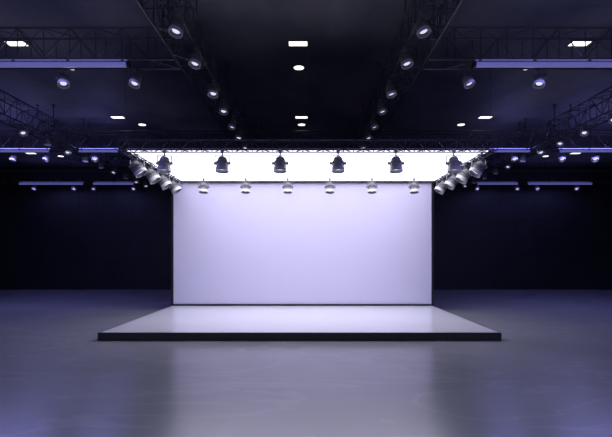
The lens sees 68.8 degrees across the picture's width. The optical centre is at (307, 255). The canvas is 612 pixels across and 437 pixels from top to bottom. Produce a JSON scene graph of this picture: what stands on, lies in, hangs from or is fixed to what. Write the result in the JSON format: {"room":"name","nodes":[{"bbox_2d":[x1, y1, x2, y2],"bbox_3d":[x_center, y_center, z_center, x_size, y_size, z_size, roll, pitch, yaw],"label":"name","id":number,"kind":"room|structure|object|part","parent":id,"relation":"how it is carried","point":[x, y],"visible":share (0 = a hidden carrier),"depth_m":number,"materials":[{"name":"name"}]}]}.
{"room":"studio","nodes":[
{"label":"studio","id":0,"kind":"room"},
{"bbox_2d":[0,290,611,436],"bbox_3d":[0.000,2.200,11.500,42.000,0.200,33.000,0,0,0],"label":"floor","id":1,"kind":"structure","parent":0,"point":[549,373],"depth_m":7.86,"materials":[{"name":"polished concrete"}]},
{"bbox_2d":[98,306,500,340],"bbox_3d":[-0.210,2.000,14.260,10.000,0.200,6.380,0,0,0],"label":"stage platform","id":2,"kind":"object","parent":1,"relation":"on","point":[172,323],"visible":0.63,"depth_m":12.05,"materials":[{"name":"white"}]},
{"bbox_2d":[171,183,433,305],"bbox_3d":[-0.210,-0.445,17.160,10.000,4.690,0.280,0,0,0],"label":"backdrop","id":3,"kind":"structure","parent":2,"relation":"on","point":[265,246],"depth_m":17.06,"materials":[{"name":"white fabric"}]},
{"bbox_2d":[0,0,611,166],"bbox_3d":[0.000,-5.700,11.500,42.000,0.200,33.000,0,0,0],"label":"ceiling","id":4,"kind":"structure","parent":0,"point":[347,39],"depth_m":13.49,"materials":[{"name":"concrete"}]},
{"bbox_2d":[9,152,16,161],"bbox_3d":[-12.359,-4.175,18.730,0.292,0.455,0.287,0,0,-15],"label":"spotlight","id":5,"kind":"object","parent":4,"relation":"hanging from","point":[13,157],"visible":0.98,"depth_m":18.68,"materials":[{"name":"grey metal"}]},
{"bbox_2d":[2,40,30,46],"bbox_3d":[-7.660,-5.587,11.750,0.560,0.025,0.320,0,0,0],"label":"panel light","id":6,"kind":"object","parent":4,"relation":"attached to","point":[12,43],"depth_m":11.73,"materials":[{"name":"white plastic"}]},
{"bbox_2d":[17,123,27,136],"bbox_3d":[-9.425,-4.182,14.779,0.291,0.436,0.296,0,0,41],"label":"spotlight","id":7,"kind":"object","parent":4,"relation":"hanging from","point":[22,131],"visible":1,"depth_m":14.76,"materials":[{"name":"grey metal"}]},
{"bbox_2d":[0,149,51,152],"bbox_3d":[-12.350,-4.298,18.250,3.720,0.145,0.110,0,0,0],"label":"light bar","id":8,"kind":"object","parent":4,"relation":"attached to","point":[18,150],"visible":1,"depth_m":18.21,"materials":[{"name":"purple metal"}]},
{"bbox_2d":[0,119,65,151],"bbox_3d":[-14.376,-4.987,18.500,8.570,1.225,0.633,0,0,0],"label":"truss","id":9,"kind":"object","parent":4,"relation":"hanging from","point":[10,131],"depth_m":18.24,"materials":[{"name":"black metal"}]},
{"bbox_2d":[42,152,49,161],"bbox_3d":[-10.975,-4.171,18.726,0.309,0.463,0.314,0,0,-44],"label":"spotlight","id":10,"kind":"object","parent":4,"relation":"hanging from","point":[46,157],"visible":1,"depth_m":18.66,"materials":[{"name":"grey metal"}]},
{"bbox_2d":[42,135,51,145],"bbox_3d":[-9.466,-4.186,16.215,0.270,0.428,0.281,0,0,23],"label":"spotlight","id":11,"kind":"object","parent":4,"relation":"hanging from","point":[47,142],"visible":1,"depth_m":16.14,"materials":[{"name":"grey metal"}]},
{"bbox_2d":[18,182,84,184],"bbox_3d":[-15.250,-4.298,26.550,3.920,0.145,0.110,0,0,0],"label":"light bar","id":12,"kind":"object","parent":4,"relation":"attached to","point":[20,183],"visible":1,"depth_m":26.52,"materials":[{"name":"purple metal"}]},
{"bbox_2d":[55,68,70,88],"bbox_3d":[-5.730,-4.174,10.484,0.290,0.457,0.301,0,0,19],"label":"spotlight","id":13,"kind":"object","parent":4,"relation":"hanging from","point":[63,81],"visible":1,"depth_m":10.46,"materials":[{"name":"grey metal"}]},
{"bbox_2d":[0,60,130,67],"bbox_3d":[-6.600,-4.290,10.000,5.220,0.160,0.140,0,0,0],"label":"light bar","id":14,"kind":"object","parent":4,"relation":"attached to","point":[12,64],"visible":1,"depth_m":9.96,"materials":[{"name":"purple metal"}]},
{"bbox_2d":[64,144,71,154],"bbox_3d":[-9.444,-4.182,17.568,0.296,0.436,0.291,0,0,-11],"label":"spotlight","id":15,"kind":"object","parent":4,"relation":"hanging from","point":[67,151],"visible":1,"depth_m":17.56,"materials":[{"name":"grey metal"}]},
{"bbox_2d":[0,161,140,183],"bbox_3d":[-14.376,-4.987,26.800,8.570,1.225,0.633,0,0,0],"label":"truss","id":16,"kind":"object","parent":4,"relation":"hanging from","point":[70,170],"depth_m":26.74,"materials":[{"name":"black metal"}]},
{"bbox_2d":[0,89,154,184],"bbox_3d":[-9.750,-4.987,14.800,0.740,1.225,25.621,0,0,0],"label":"truss","id":17,"kind":"object","parent":4,"relation":"hanging from","point":[1,99],"depth_m":17.24,"materials":[{"name":"black metal"}]},
{"bbox_2d":[82,152,89,161],"bbox_3d":[-9.460,-4.186,19.018,0.275,0.428,0.270,0,0,10],"label":"spotlight","id":18,"kind":"object","parent":4,"relation":"hanging from","point":[85,158],"visible":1,"depth_m":18.93,"materials":[{"name":"grey metal"}]},
{"bbox_2d":[0,4,180,69],"bbox_3d":[-6.211,-4.987,10.250,6.440,1.225,0.633,0,0,0],"label":"truss","id":19,"kind":"object","parent":4,"relation":"hanging from","point":[45,58],"depth_m":10.09,"materials":[{"name":"black metal"}]},
{"bbox_2d":[90,152,98,161],"bbox_3d":[-8.929,-4.171,18.723,0.314,0.463,0.309,0,0,-38],"label":"spotlight","id":20,"kind":"object","parent":4,"relation":"hanging from","point":[94,156],"visible":1,"depth_m":18.69,"materials":[{"name":"grey metal"}]},
{"bbox_2d":[77,149,119,152],"bbox_3d":[-8.550,-4.298,18.250,1.720,0.145,0.110,0,0,0],"label":"light bar","id":21,"kind":"object","parent":4,"relation":"attached to","point":[80,150],"visible":0.9,"depth_m":18.21,"materials":[{"name":"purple metal"}]},
{"bbox_2d":[98,160,103,168],"bbox_3d":[-9.449,-4.186,20.421,0.275,0.428,0.270,0,0,-36],"label":"spotlight","id":22,"kind":"object","parent":4,"relation":"hanging from","point":[101,165],"visible":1,"depth_m":20.35,"materials":[{"name":"grey metal"}]},
{"bbox_2d":[92,182,134,184],"bbox_3d":[-11.550,-4.298,26.550,2.520,0.145,0.110,0,0,0],"label":"light bar","id":23,"kind":"object","parent":4,"relation":"attached to","point":[94,183],"visible":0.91,"depth_m":26.52,"materials":[{"name":"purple metal"}]},
{"bbox_2d":[111,166,116,174],"bbox_3d":[-9.459,-4.182,21.769,0.296,0.436,0.291,0,0,17],"label":"spotlight","id":24,"kind":"object","parent":4,"relation":"hanging from","point":[114,170],"visible":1,"depth_m":21.76,"materials":[{"name":"grey metal"}]},
{"bbox_2d":[109,116,124,118],"bbox_3d":[-7.660,-5.587,18.000,0.560,0.025,0.320,0,0,0],"label":"panel light","id":25,"kind":"object","parent":4,"relation":"attached to","point":[113,117],"depth_m":18.00,"materials":[{"name":"white plastic"}]},
{"bbox_2d":[123,171,128,178],"bbox_3d":[-9.468,-4.186,23.217,0.277,0.428,0.296,0,0,44],"label":"spotlight","id":26,"kind":"object","parent":4,"relation":"hanging from","point":[126,175],"visible":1,"depth_m":23.13,"materials":[{"name":"grey metal"}]},
{"bbox_2d":[128,68,141,88],"bbox_3d":[-4.054,-4.174,10.476,0.296,0.457,0.290,0,0,-29],"label":"spotlight","id":27,"kind":"object","parent":4,"relation":"hanging from","point":[135,79],"visible":1,"depth_m":10.46,"materials":[{"name":"grey metal"}]},
{"bbox_2d":[77,118,236,151],"bbox_3d":[-6.211,-4.987,18.500,6.440,1.225,0.633,0,0,0],"label":"truss","id":28,"kind":"object","parent":4,"relation":"hanging from","point":[91,132],"depth_m":18.24,"materials":[{"name":"black metal"}]},
{"bbox_2d":[135,0,257,148],"bbox_3d":[-2.650,-4.987,14.800,0.740,1.225,25.621,0,0,0],"label":"truss","id":29,"kind":"object","parent":4,"relation":"hanging from","point":[174,3],"depth_m":10.91,"materials":[{"name":"black metal"}]},
{"bbox_2d":[168,11,184,38],"bbox_3d":[-2.368,-4.176,8.039,0.284,0.452,0.296,0,0,-13],"label":"spotlight","id":30,"kind":"object","parent":29,"relation":"hanging from","point":[176,28],"visible":1,"depth_m":7.99,"materials":[{"name":"grey metal"}]},
{"bbox_2d":[188,46,201,69],"bbox_3d":[-2.368,-4.176,9.389,0.284,0.452,0.296,0,0,-12],"label":"spotlight","id":31,"kind":"object","parent":29,"relation":"hanging from","point":[195,61],"visible":1,"depth_m":9.34,"materials":[{"name":"grey metal"}]},
{"bbox_2d":[208,79,219,98],"bbox_3d":[-2.356,-4.176,11.131,0.285,0.452,0.289,0,0,-33],"label":"spotlight","id":32,"kind":"object","parent":29,"relation":"hanging from","point":[213,91],"visible":1,"depth_m":11.11,"materials":[{"name":"grey metal"}]},
{"bbox_2d":[218,98,229,115],"bbox_3d":[-2.355,-4.176,12.480,0.285,0.452,0.289,0,0,-36],"label":"spotlight","id":33,"kind":"object","parent":29,"relation":"hanging from","point":[223,108],"visible":1,"depth_m":12.46,"materials":[{"name":"grey metal"}]},
{"bbox_2d":[228,116,236,129],"bbox_3d":[-2.365,-4.176,13.986,0.289,0.452,0.285,0,0,8],"label":"spotlight","id":34,"kind":"object","parent":29,"relation":"hanging from","point":[232,125],"visible":1,"depth_m":13.91,"materials":[{"name":"grey metal"}]},
{"bbox_2d":[235,127,243,140],"bbox_3d":[-2.359,-4.176,15.282,0.285,0.452,0.289,0,0,-23],"label":"spotlight","id":35,"kind":"object","parent":29,"relation":"hanging from","point":[239,134],"visible":0.98,"depth_m":15.23,"materials":[{"name":"grey metal"}]},
{"bbox_2d":[242,138,248,148],"bbox_3d":[-2.356,-4.176,16.681,0.289,0.452,0.285,0,0,-22],"label":"spotlight","id":36,"kind":"object","parent":4,"relation":"hanging from","point":[243,144],"visible":0.54,"depth_m":16.61,"materials":[{"name":"grey metal"}]},
{"bbox_2d":[287,40,308,46],"bbox_3d":[-0.260,-5.587,11.750,0.560,0.025,0.320,0,0,0],"label":"panel light","id":37,"kind":"object","parent":4,"relation":"attached to","point":[291,43],"depth_m":11.73,"materials":[{"name":"white plastic"}]},
{"bbox_2d":[292,64,304,69],"bbox_3d":[-0.270,-5.587,13.250,0.380,0.026,0.380,0,0,0],"label":"recessed light","id":38,"kind":"object","parent":4,"relation":"in","point":[298,66],"visible":1,"depth_m":13.22,"materials":[{"name":"grey plastic"}]},
{"bbox_2d":[294,116,307,118],"bbox_3d":[-0.260,-5.587,18.000,0.560,0.025,0.320,0,0,0],"label":"panel light","id":39,"kind":"object","parent":4,"relation":"attached to","point":[296,117],"depth_m":18.00,"materials":[{"name":"white plastic"}]},
{"bbox_2d":[251,118,356,148],"bbox_3d":[-0.151,-4.987,18.500,4.320,1.225,0.633,0,0,0],"label":"truss","id":40,"kind":"object","parent":4,"relation":"hanging from","point":[258,131],"depth_m":18.24,"materials":[{"name":"black metal"}]},
{"bbox_2d":[118,46,497,193],"bbox_3d":[0.000,-3.881,14.276,10.028,3.437,5.476,0,0,0],"label":"lighting canopy","id":41,"kind":"object","parent":4,"relation":"hanging from","point":[306,165],"depth_m":12.97,"materials":[{"name":"grey metal"}]},
{"bbox_3d":[-4.694,-2.491,12.350,0.497,0.657,0.360,0,0,0],"label":"stage spotlight","id":42,"kind":"part","parent":41,"relation":"part of","materials":[{"name":"grey metal"}]},
{"bbox_3d":[-4.694,-2.491,13.470,0.497,0.657,0.360,0,0,0],"label":"stage spotlight","id":43,"kind":"part","parent":41,"relation":"part of","materials":[{"name":"grey metal"}]},
{"bbox_3d":[-3.795,-2.512,11.808,0.382,0.617,0.381,0,0,45],"label":"stage spotlight","id":44,"kind":"part","parent":41,"relation":"part of","materials":[{"name":"grey metal"}]},
{"bbox_3d":[-4.694,-2.491,14.590,0.497,0.657,0.360,0,0,0],"label":"stage spotlight","id":45,"kind":"part","parent":41,"relation":"part of","materials":[{"name":"grey metal"}]},
{"bbox_3d":[-4.694,-2.491,15.710,0.497,0.657,0.360,0,0,0],"label":"stage spotlight","id":46,"kind":"part","parent":41,"relation":"part of","materials":[{"name":"grey metal"}]},
{"bbox_3d":[-3.796,-2.558,16.233,0.360,0.574,0.357,0,0,44],"label":"stage spotlight","id":47,"kind":"part","parent":41,"relation":"part of","materials":[{"name":"grey metal"}]},
{"bbox_3d":[-2.265,-2.512,11.808,0.382,0.617,0.381,0,0,45],"label":"stage spotlight","id":48,"kind":"part","parent":41,"relation":"part of","materials":[{"name":"black metal"}]},
{"bbox_3d":[-2.266,-2.558,16.233,0.360,0.574,0.357,0,0,44],"label":"stage spotlight","id":49,"kind":"part","parent":41,"relation":"part of","materials":[{"name":"grey metal"}]},
{"bbox_3d":[-0.735,-2.512,11.808,0.382,0.617,0.381,0,0,45],"label":"stage spotlight","id":50,"kind":"part","parent":41,"relation":"part of","materials":[{"name":"black metal"}]},
{"bbox_3d":[-0.736,-2.558,16.233,0.360,0.574,0.357,0,0,44],"label":"stage spotlight","id":51,"kind":"part","parent":41,"relation":"part of","materials":[{"name":"grey metal"}]},
{"bbox_3d":[0.000,-2.850,14.420,9.720,0.040,4.960,0,0,0],"label":"lightbox panel","id":52,"kind":"part","parent":41,"relation":"part of","materials":[{"name":"white plastic"}]},
{"bbox_3d":[0.794,-2.558,16.233,0.360,0.574,0.357,0,0,44],"label":"stage spotlight","id":53,"kind":"part","parent":41,"relation":"part of","materials":[{"name":"grey metal"}]},
{"bbox_3d":[0.795,-2.512,11.808,0.382,0.617,0.381,0,0,45],"label":"stage spotlight","id":54,"kind":"part","parent":41,"relation":"part of","materials":[{"name":"black metal"}]},
{"bbox_3d":[2.324,-2.558,16.233,0.360,0.574,0.357,0,0,44],"label":"stage spotlight","id":55,"kind":"part","parent":41,"relation":"part of","materials":[{"name":"grey metal"}]},
{"bbox_3d":[2.325,-2.512,11.808,0.382,0.617,0.381,0,0,45],"label":"stage spotlight","id":56,"kind":"part","parent":41,"relation":"part of","materials":[{"name":"black metal"}]},
{"bbox_3d":[3.854,-2.558,16.233,0.360,0.574,0.357,0,0,44],"label":"stage spotlight","id":57,"kind":"part","parent":41,"relation":"part of","materials":[{"name":"grey metal"}]},
{"bbox_3d":[4.694,-2.491,15.710,0.497,0.657,0.360,0,0,0],"label":"stage spotlight","id":58,"kind":"part","parent":41,"relation":"part of","materials":[{"name":"grey metal"}]},
{"bbox_3d":[4.694,-2.491,14.590,0.497,0.657,0.360,0,0,0],"label":"stage spotlight","id":59,"kind":"part","parent":41,"relation":"part of","materials":[{"name":"grey metal"}]},
{"bbox_3d":[3.855,-2.512,11.808,0.382,0.617,0.381,0,0,45],"label":"stage spotlight","id":60,"kind":"part","parent":41,"relation":"part of","materials":[{"name":"grey metal"}]},
{"bbox_3d":[4.694,-2.491,13.470,0.497,0.657,0.360,0,0,0],"label":"stage spotlight","id":61,"kind":"part","parent":41,"relation":"part of","materials":[{"name":"grey metal"}]},
{"bbox_3d":[4.694,-2.491,12.350,0.497,0.657,0.360,0,0,0],"label":"stage spotlight","id":62,"kind":"part","parent":41,"relation":"part of","materials":[{"name":"grey metal"}]},
{"bbox_2d":[359,138,366,148],"bbox_3d":[2.058,-4.176,16.681,0.285,0.452,0.289,0,0,28],"label":"spotlight","id":63,"kind":"object","parent":4,"relation":"hanging from","point":[360,144],"visible":0.61,"depth_m":16.62,"materials":[{"name":"grey metal"}]},
{"bbox_2d":[364,128,372,140],"bbox_3d":[2.065,-4.176,15.286,0.285,0.452,0.289,0,0,3],"label":"spotlight","id":64,"kind":"object","parent":4,"relation":"hanging from","point":[367,134],"visible":0.92,"depth_m":15.21,"materials":[{"name":"grey metal"}]},
{"bbox_2d":[370,115,378,129],"bbox_3d":[2.068,-4.176,13.991,0.285,0.452,0.289,0,0,-13],"label":"spotlight","id":65,"kind":"object","parent":4,"relation":"hanging from","point":[373,123],"visible":1,"depth_m":13.92,"materials":[{"name":"grey metal"}]},
{"bbox_2d":[377,98,386,114],"bbox_3d":[2.065,-4.176,12.487,0.289,0.452,0.285,0,0,-9],"label":"spotlight","id":66,"kind":"object","parent":4,"relation":"hanging from","point":[381,108],"visible":1,"depth_m":12.42,"materials":[{"name":"grey metal"}]},
{"bbox_2d":[385,79,396,98],"bbox_3d":[2.066,-4.176,11.138,0.289,0.452,0.285,0,0,-13],"label":"spotlight","id":67,"kind":"object","parent":4,"relation":"hanging from","point":[390,91],"visible":1,"depth_m":11.08,"materials":[{"name":"grey metal"}]},
{"bbox_2d":[400,46,412,69],"bbox_3d":[2.063,-4.176,9.385,0.289,0.452,0.285,0,0,-1],"label":"spotlight","id":68,"kind":"object","parent":4,"relation":"hanging from","point":[406,62],"visible":1,"depth_m":9.33,"materials":[{"name":"grey metal"}]},
{"bbox_2d":[351,0,463,148],"bbox_3d":[2.350,-4.987,14.800,0.740,1.225,25.621,0,0,0],"label":"truss","id":69,"kind":"object","parent":4,"relation":"hanging from","point":[435,8],"depth_m":10.92,"materials":[{"name":"black metal"}]},
{"bbox_2d":[415,11,430,38],"bbox_3d":[2.067,-4.176,8.040,0.285,0.452,0.289,0,0,-9],"label":"spotlight","id":70,"kind":"object","parent":4,"relation":"hanging from","point":[422,27],"visible":1,"depth_m":7.99,"materials":[{"name":"grey metal"}]},
{"bbox_2d":[372,118,531,149],"bbox_3d":[5.909,-4.987,18.500,6.440,1.225,0.633,0,0,0],"label":"truss","id":71,"kind":"object","parent":4,"relation":"hanging from","point":[388,131],"depth_m":18.24,"materials":[{"name":"black metal"}]},
{"bbox_2d":[462,68,474,88],"bbox_3d":[3.772,-4.174,10.488,0.290,0.457,0.301,0,0,9],"label":"spotlight","id":72,"kind":"object","parent":4,"relation":"hanging from","point":[468,81],"visible":1,"depth_m":10.43,"materials":[{"name":"grey metal"}]},
{"bbox_2d":[477,116,493,118],"bbox_3d":[7.140,-5.587,18.000,0.560,0.025,0.320,0,0,0],"label":"panel light","id":73,"kind":"object","parent":4,"relation":"attached to","point":[480,117],"depth_m":18.00,"materials":[{"name":"white plastic"}]},
{"bbox_2d":[492,166,498,173],"bbox_3d":[9.154,-4.186,21.821,0.270,0.428,0.275,0,0,-39],"label":"spotlight","id":74,"kind":"object","parent":4,"relation":"hanging from","point":[495,171],"visible":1,"depth_m":21.74,"materials":[{"name":"grey metal"}]},
{"bbox_2d":[476,182,518,184],"bbox_3d":[11.250,-4.298,26.550,2.520,0.145,0.110,0,0,0],"label":"light bar","id":75,"kind":"object","parent":4,"relation":"attached to","point":[478,183],"visible":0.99,"depth_m":26.52,"materials":[{"name":"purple metal"}]},
{"bbox_2d":[505,160,511,168],"bbox_3d":[9.122,-4.182,20.383,0.291,0.436,0.296,0,0,-31],"label":"spotlight","id":76,"kind":"object","parent":4,"relation":"hanging from","point":[508,165],"visible":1,"depth_m":20.35,"materials":[{"name":"grey metal"}]},
{"bbox_2d":[495,149,531,152],"bbox_3d":[8.250,-4.298,18.250,1.720,0.145,0.110,0,0,0],"label":"light bar","id":77,"kind":"object","parent":4,"relation":"attached to","point":[526,150],"visible":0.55,"depth_m":18.21,"materials":[{"name":"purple metal"}]},
{"bbox_2d":[510,152,517,161],"bbox_3d":[8.649,-4.175,18.728,0.292,0.455,0.287,0,0,43],"label":"spotlight","id":78,"kind":"object","parent":4,"relation":"hanging from","point":[514,158],"visible":1,"depth_m":18.70,"materials":[{"name":"grey metal"}]},
{"bbox_2d":[422,4,611,69],"bbox_3d":[5.909,-4.987,10.250,6.440,1.225,0.633,0,0,0],"label":"truss","id":79,"kind":"object","parent":4,"relation":"hanging from","point":[447,38],"depth_m":10.08,"materials":[{"name":"black metal"}]},
{"bbox_2d":[519,153,526,161],"bbox_3d":[9.146,-4.186,19.021,0.275,0.428,0.270,0,0,28],"label":"spotlight","id":80,"kind":"object","parent":4,"relation":"hanging from","point":[522,158],"visible":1,"depth_m":18.94,"materials":[{"name":"grey metal"}]},
{"bbox_2d":[456,86,611,184],"bbox_3d":[9.450,-4.987,14.800,0.740,1.225,25.621,0,0,0],"label":"truss","id":81,"kind":"object","parent":4,"relation":"hanging from","point":[550,122],"depth_m":16.79,"materials":[{"name":"black metal"}]},
{"bbox_2d":[533,68,546,88],"bbox_3d":[5.429,-4.174,10.488,0.290,0.457,0.296,0,0,8],"label":"spotlight","id":82,"kind":"object","parent":4,"relation":"hanging from","point":[539,81],"visible":1,"depth_m":10.45,"materials":[{"name":"grey metal"}]},
{"bbox_2d":[536,144,544,154],"bbox_3d":[9.149,-4.182,17.567,0.296,0.436,0.291,0,0,1],"label":"spotlight","id":83,"kind":"object","parent":4,"relation":"hanging from","point":[540,150],"visible":1,"depth_m":17.55,"materials":[{"name":"grey metal"}]},
{"bbox_2d":[470,161,611,183],"bbox_3d":[14.074,-4.987,26.800,8.570,1.225,0.633,0,0,0],"label":"truss","id":84,"kind":"object","parent":4,"relation":"hanging from","point":[540,170],"depth_m":26.78,"materials":[{"name":"black metal"}]},
{"bbox_2d":[472,60,611,67],"bbox_3d":[6.300,-4.290,10.000,5.220,0.160,0.140,0,0,0],"label":"light bar","id":85,"kind":"object","parent":4,"relation":"attached to","point":[589,64],"visible":1,"depth_m":9.96,"materials":[{"name":"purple metal"}]},
{"bbox_2d":[526,182,592,184],"bbox_3d":[14.950,-4.298,26.550,3.920,0.145,0.110,0,0,0],"label":"light bar","id":86,"kind":"object","parent":4,"relation":"attached to","point":[529,183],"visible":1,"depth_m":26.52,"materials":[{"name":"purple metal"}]},
{"bbox_2d":[556,135,564,146],"bbox_3d":[9.126,-4.182,16.178,0.291,0.436,0.296,0,0,-43],"label":"spotlight","id":87,"kind":"object","parent":4,"relation":"hanging from","point":[560,142],"visible":1,"depth_m":16.15,"materials":[{"name":"grey metal"}]},
{"bbox_2d":[558,152,565,161],"bbox_3d":[10.639,-4.171,18.717,0.314,0.463,0.309,0,0,19],"label":"spotlight","id":88,"kind":"object","parent":4,"relation":"hanging from","point":[562,158],"visible":0.98,"depth_m":18.69,"materials":[{"name":"grey metal"}]},
{"bbox_2d":[542,119,611,151],"bbox_3d":[14.074,-4.987,18.500,8.570,1.225,0.633,0,0,0],"label":"truss","id":89,"kind":"object","parent":4,"relation":"hanging from","point":[598,131],"depth_m":18.24,"materials":[{"name":"black metal"}]},
{"bbox_2d":[565,40,593,46],"bbox_3d":[7.140,-5.587,11.750,0.560,0.025,0.320,0,0,0],"label":"panel light","id":90,"kind":"object","parent":4,"relation":"attached to","point":[577,43],"depth_m":11.73,"materials":[{"name":"white plastic"}]},
{"bbox_2d":[557,149,611,152],"bbox_3d":[12.050,-4.298,18.250,3.720,0.145,0.110,0,0,0],"label":"light bar","id":91,"kind":"object","parent":4,"relation":"attached to","point":[560,150],"visible":1,"depth_m":18.21,"materials":[{"name":"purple metal"}]},
{"bbox_2d":[579,123,589,136],"bbox_3d":[9.133,-4.182,14.773,0.296,0.436,0.291,0,0,32],"label":"spotlight","id":92,"kind":"object","parent":4,"relation":"hanging from","point":[584,131],"visible":1,"depth_m":14.76,"materials":[{"name":"grey metal"}]},
{"bbox_2d":[591,152,599,161],"bbox_3d":[12.028,-4.171,18.723,0.314,0.463,0.309,0,0,39],"label":"spotlight","id":93,"kind":"object","parent":4,"relation":"hanging from","point":[595,158],"visible":0.99,"depth_m":18.70,"materials":[{"name":"grey metal"}]},
{"bbox_2d":[607,113,611,123],"bbox_3d":[9.136,-4.182,13.371,0.296,0.436,0.291,0,0,26],"label":"spotlight","id":94,"kind":"object","parent":4,"relation":"hanging from","point":[610,116],"visible":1,"depth_m":13.41,"materials":[{"name":"grey metal"}]},
{"bbox_2d":[0,167,611,289],"bbox_3d":[-0.007,-1.750,28.093,42.014,7.700,0.215,0,0,0],"label":"wall","id":95,"kind":"structure","parent":0,"point":[53,237],"depth_m":28.00,"materials":[{"name":"grey paint"}]}
]}

